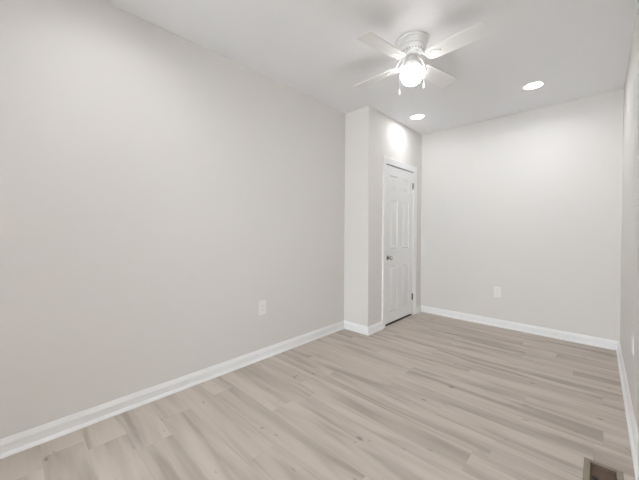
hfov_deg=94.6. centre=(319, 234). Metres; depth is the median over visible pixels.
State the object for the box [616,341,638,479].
baseboard
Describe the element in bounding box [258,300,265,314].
wall outlet
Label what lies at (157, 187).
wall
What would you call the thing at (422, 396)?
floor
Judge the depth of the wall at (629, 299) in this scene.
2.09 m
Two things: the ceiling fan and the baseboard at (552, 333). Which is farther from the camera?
the baseboard at (552, 333)
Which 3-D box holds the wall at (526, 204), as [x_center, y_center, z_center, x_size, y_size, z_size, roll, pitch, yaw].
[2.215,-0.156,3.889,2.474,2.668,0.100,1,1,43]
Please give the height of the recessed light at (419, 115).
0.008 m
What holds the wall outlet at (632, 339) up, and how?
attached to the wall at (629, 299)
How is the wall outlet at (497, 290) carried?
attached to the wall at (526, 204)
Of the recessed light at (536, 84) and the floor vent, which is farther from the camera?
the recessed light at (536, 84)
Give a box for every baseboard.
[0,320,343,458]
[344,320,382,335]
[416,305,420,313]
[421,305,618,349]
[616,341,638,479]
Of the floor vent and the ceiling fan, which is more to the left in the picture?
the ceiling fan
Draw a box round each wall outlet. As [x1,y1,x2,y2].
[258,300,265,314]
[494,286,500,297]
[631,333,633,355]
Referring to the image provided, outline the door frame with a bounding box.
[381,155,416,328]
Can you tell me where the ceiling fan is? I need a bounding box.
[354,21,490,94]
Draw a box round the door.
[385,165,413,323]
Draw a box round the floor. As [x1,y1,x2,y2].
[0,312,634,479]
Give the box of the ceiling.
[103,0,638,134]
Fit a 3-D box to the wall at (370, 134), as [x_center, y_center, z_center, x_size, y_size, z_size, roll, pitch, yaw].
[0.926,-0.164,4.069,0.354,2.668,1.410,1,1,43]
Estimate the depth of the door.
3.97 m
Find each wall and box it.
[0,0,344,438]
[344,106,421,326]
[421,89,623,340]
[620,5,638,435]
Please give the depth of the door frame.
3.72 m
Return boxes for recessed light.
[409,113,425,119]
[521,80,545,89]
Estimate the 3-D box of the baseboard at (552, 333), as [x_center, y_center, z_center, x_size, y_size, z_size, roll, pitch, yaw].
[2.295,1.133,3.735,2.120,0.094,0.027,1,1,43]
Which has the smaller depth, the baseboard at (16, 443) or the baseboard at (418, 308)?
the baseboard at (16, 443)
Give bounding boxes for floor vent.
[583,457,623,479]
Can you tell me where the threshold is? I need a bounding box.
[385,314,411,325]
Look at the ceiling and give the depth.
2.31 m
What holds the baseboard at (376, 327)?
attached to the wall at (370, 134)
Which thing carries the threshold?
on the floor
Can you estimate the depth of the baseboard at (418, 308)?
4.39 m

